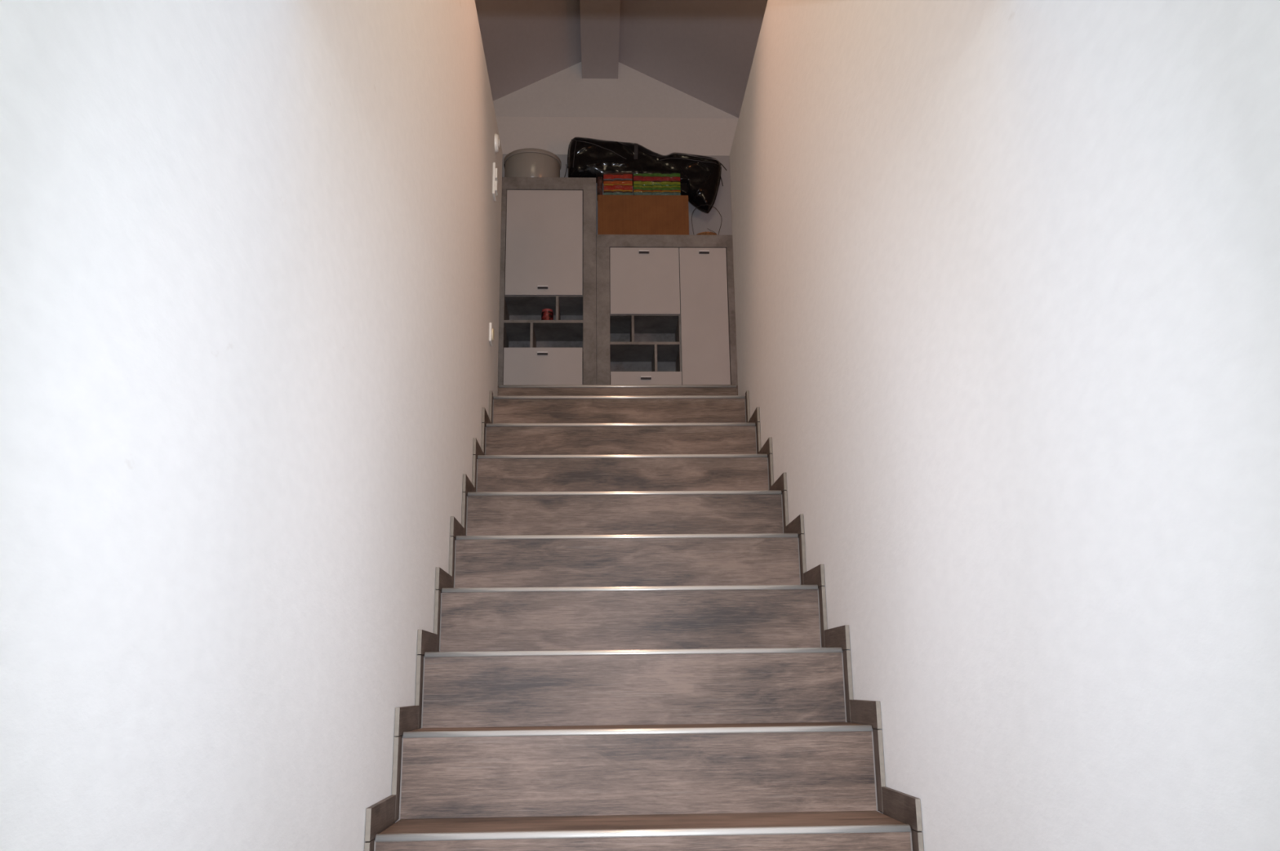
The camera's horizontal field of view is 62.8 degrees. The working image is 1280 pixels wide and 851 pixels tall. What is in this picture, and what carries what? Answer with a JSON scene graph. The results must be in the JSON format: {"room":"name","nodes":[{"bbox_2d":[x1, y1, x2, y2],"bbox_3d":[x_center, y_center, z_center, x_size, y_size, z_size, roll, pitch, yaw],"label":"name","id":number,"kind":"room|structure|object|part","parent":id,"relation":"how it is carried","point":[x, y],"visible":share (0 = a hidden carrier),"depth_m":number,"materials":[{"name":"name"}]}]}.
{"room":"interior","nodes":[
{"label":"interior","id":0,"kind":"room"},
{"bbox_2d":[0,0,502,850],"bbox_3d":[-0.585,-0.098,1.151,0.120,4.457,7.430,0,-14,-2],"label":"wall","id":1,"kind":"structure","parent":0,"point":[250,250],"depth_m":1.34,"materials":[{"name":"white paint"}]},
{"bbox_2d":[488,322,493,346],"bbox_3d":[-0.657,-0.404,4.651,0.016,0.086,0.080,0,-14,-2],"label":"wall socket","id":2,"kind":"object","parent":1,"relation":"attached to","point":[491,326],"visible":1,"depth_m":4.62,"materials":[{"name":"white plastic"}]},
{"bbox_2d":[492,162,498,200],"bbox_3d":[-0.665,-1.121,4.829,0.019,0.156,0.082,0,-14,-2],"label":"light switch","id":3,"kind":"object","parent":1,"relation":"attached to","point":[495,185],"visible":1,"depth_m":4.80,"materials":[{"name":"white plastic"}]},
{"bbox_3d":[-0.669,-1.121,4.829,0.011,0.156,0.082,0,-14,-2],"label":"frame","id":4,"kind":"part","parent":3,"relation":"part of","materials":[{"name":"white plastic"}]},
{"bbox_2d":[494,133,500,152],"bbox_3d":[-0.668,-1.324,4.919,0.020,0.086,0.086,0,-14,-2],"label":"thermostat","id":5,"kind":"object","parent":1,"relation":"attached to","point":[497,144],"visible":1,"depth_m":4.89,"materials":[{"name":"white plastic"}]},
{"bbox_2d":[475,0,581,101],"bbox_3d":[-1.722,-3.144,3.039,3.225,1.817,9.920,0,-14,-2],"label":"ceiling","id":6,"kind":"structure","parent":0,"point":[525,42],"depth_m":7.22,"materials":[{"name":"white paint"}]},
{"bbox_2d":[493,62,737,118],"bbox_3d":[-0.205,-1.089,7.497,6.600,3.511,0.200,0,-14,-2],"label":"wall","id":7,"kind":"structure","parent":0,"point":[563,93],"depth_m":7.72,"materials":[{"name":"white paint"}]},
{"bbox_2d":[579,0,620,79],"bbox_3d":[-0.116,-3.778,3.155,0.266,0.152,9.520,0,-14,-2],"label":"beam","id":8,"kind":"structure","parent":7,"relation":"attached to","point":[599,19],"depth_m":7.26,"materials":[{"name":"white paint"}]},
{"bbox_2d":[495,115,738,155],"bbox_3d":[-0.199,-0.973,7.350,6.600,2.616,0.030,0,-14,-2],"label":"wall","id":9,"kind":"structure","parent":7,"relation":"attached to","point":[661,135],"depth_m":7.62,"materials":[{"name":"white paint"}]},
{"bbox_2d":[502,154,732,258],"bbox_3d":[-0.195,-0.821,7.261,6.600,2.278,0.070,0,-14,-2],"label":"wall","id":10,"kind":"structure","parent":7,"relation":"attached to","point":[702,221],"depth_m":7.42,"materials":[{"name":"white paint"}]},
{"bbox_2d":[497,385,737,395],"bbox_3d":[-0.147,0.224,6.116,6.600,0.300,2.255,0,-14,-2],"label":"floor","id":11,"kind":"structure","parent":0,"point":[498,385],"depth_m":5.07,"materials":[{"name":"brown wood"}]},
{"bbox_2d":[497,177,596,385],"bbox_3d":[-0.628,-0.693,6.935,0.679,1.883,0.408,0,-14,-2],"label":"tall cabinet","id":12,"kind":"object","parent":11,"relation":"on","point":[548,260],"visible":0.56,"depth_m":6.86,"materials":[{"name":"wood"}]},
{"bbox_2d":[503,147,566,177],"bbox_3d":[-0.719,-1.708,7.194,0.433,0.214,0.397,0,-14,-2],"label":"bucket","id":13,"kind":"object","parent":12,"relation":"on","point":[530,162],"visible":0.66,"depth_m":7.03,"materials":[{"name":"beige plastic"}]},
{"bbox_3d":[-0.739,-1.797,7.213,0.394,0.030,0.394,0,-14,-2],"label":"lid","id":14,"kind":"part","parent":13,"relation":"part of","materials":[{"name":"beige plastic"}]},
{"bbox_3d":[-0.615,-0.196,6.633,0.500,0.616,0.018,0,-14,-2],"label":"flap door","id":15,"kind":"part","parent":12,"relation":"part of","materials":[{"name":"white wood"}]},
{"bbox_3d":[-0.620,-0.460,6.678,0.066,0.017,0.019,0,-14,-2],"label":"handle","id":16,"kind":"part","parent":12,"relation":"part of","materials":[{"name":"metal"}]},
{"bbox_3d":[-0.629,-0.895,6.785,0.066,0.017,0.019,0,-14,-2],"label":"handle","id":17,"kind":"part","parent":12,"relation":"part of","materials":[{"name":"metal"}]},
{"bbox_3d":[-0.628,-1.201,6.881,0.500,0.738,0.018,0,-14,-2],"label":"flap door","id":18,"kind":"part","parent":12,"relation":"part of","materials":[{"name":"white wood"}]},
{"bbox_2d":[541,308,553,319],"bbox_3d":[-0.601,-0.706,6.810,0.078,0.087,0.078,0,-14,-2],"label":"candle tin","id":19,"kind":"object","parent":12,"relation":"on","point":[547,313],"visible":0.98,"depth_m":6.78,"materials":[{"name":"red metal"}]},
{"bbox_3d":[-0.602,-0.740,6.818,0.072,0.017,0.072,0,-14,-2],"label":"lid","id":20,"kind":"part","parent":19,"relation":"part of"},
{"bbox_2d":[596,234,737,385],"bbox_3d":[0.186,-0.497,6.919,0.942,1.475,0.408,0,-14,-2],"label":"cabinet","id":21,"kind":"object","parent":11,"relation":"on","point":[666,312],"visible":0.57,"depth_m":6.83,"materials":[{"name":"wood"}]},
{"bbox_2d":[597,195,688,235],"bbox_3d":[0.018,-1.372,7.050,0.605,0.291,0.190,0,-14,-2],"label":"cardboard box","id":22,"kind":"object","parent":21,"relation":"on","point":[616,214],"visible":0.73,"depth_m":6.96,"materials":[{"name":"brown cardboard"}]},
{"bbox_2d":[596,172,680,199],"bbox_3d":[-0.010,-1.605,7.079,0.571,0.173,0.139,0,-14,-2],"label":"pack","id":23,"kind":"object","parent":22,"relation":"on","point":[616,183],"visible":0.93,"depth_m":7.03,"materials":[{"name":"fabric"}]},
{"bbox_3d":[0.027,-1.137,6.870,0.066,0.017,0.019,0,-14,-2],"label":"handle","id":24,"kind":"part","parent":21,"relation":"part of","materials":[{"name":"metal"}]},
{"bbox_3d":[0.032,-0.942,6.843,0.452,0.461,0.018,0,-14,-2],"label":"door","id":25,"kind":"part","parent":21,"relation":"part of","materials":[{"name":"white wood"}]},
{"bbox_3d":[0.042,-0.120,6.640,0.452,0.456,0.018,0,-14,-2],"label":"flap door","id":26,"kind":"part","parent":21,"relation":"part of","materials":[{"name":"white wood"}]},
{"bbox_3d":[0.038,-0.303,6.665,0.066,0.017,0.019,0,-14,-2],"label":"handle","id":27,"kind":"part","parent":21,"relation":"part of","materials":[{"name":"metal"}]},
{"bbox_2d":[567,137,727,213],"bbox_3d":[0.052,-1.744,7.273,1.114,0.568,0.159,0,-14,-2],"label":"bag","id":28,"kind":"object","parent":21,"relation":"on","point":[700,177],"visible":0.85,"depth_m":7.23,"materials":[{"name":"black plastic"}]},
{"bbox_3d":[0.421,-1.138,6.886,0.066,0.017,0.019,0,-14,-2],"label":"handle","id":29,"kind":"part","parent":21,"relation":"part of","materials":[{"name":"metal"}]},
{"bbox_3d":[0.420,-0.533,6.757,0.308,1.305,0.018,0,-14,-2],"label":"tall door","id":30,"kind":"part","parent":21,"relation":"part of","materials":[{"name":"white wood"}]},
{"bbox_2d":[691,204,721,235],"bbox_3d":[0.444,-1.363,7.054,0.155,0.266,0.155,-13,-18,41],"label":"basket","id":31,"kind":"object","parent":21,"relation":"on","point":[701,233],"visible":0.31,"depth_m":6.98,"materials":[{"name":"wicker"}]},
{"bbox_2d":[698,233,715,235],"bbox_3d":[0.446,-1.250,7.027,0.150,0.032,0.150,0,-14,-2],"label":"bowl","id":32,"kind":"object","parent":31,"relation":"on","point":[699,233],"depth_m":6.97,"materials":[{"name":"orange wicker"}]},
{"bbox_2d":[618,0,768,118],"bbox_3d":[1.576,-3.116,3.161,3.375,1.895,9.920,0,-14,-2],"label":"ceiling","id":33,"kind":"structure","parent":0,"point":[704,50],"depth_m":7.18,"materials":[{"name":"white paint"}]},
{"bbox_2d":[729,0,1279,850],"bbox_3d":[0.684,-0.101,1.201,0.120,4.457,7.430,0,-14,-2],"label":"wall","id":34,"kind":"structure","parent":0,"point":[1006,273],"depth_m":1.61,"materials":[{"name":"white paint"}]},
{"bbox_3d":[0.155,1.473,-1.335,1.150,0.200,3.303,0,-14,-2],"label":"floor","id":35,"kind":"structure","parent":0,"visible":0},
{"bbox_2d":[364,384,924,850],"bbox_3d":[-0.006,0.834,2.648,1.148,3.151,4.216,0,-14,-2],"label":"staircase","id":36,"kind":"structure","parent":35,"relation":"on","point":[631,646],"depth_m":2.82,"materials":[{"name":"wood"}]}
]}

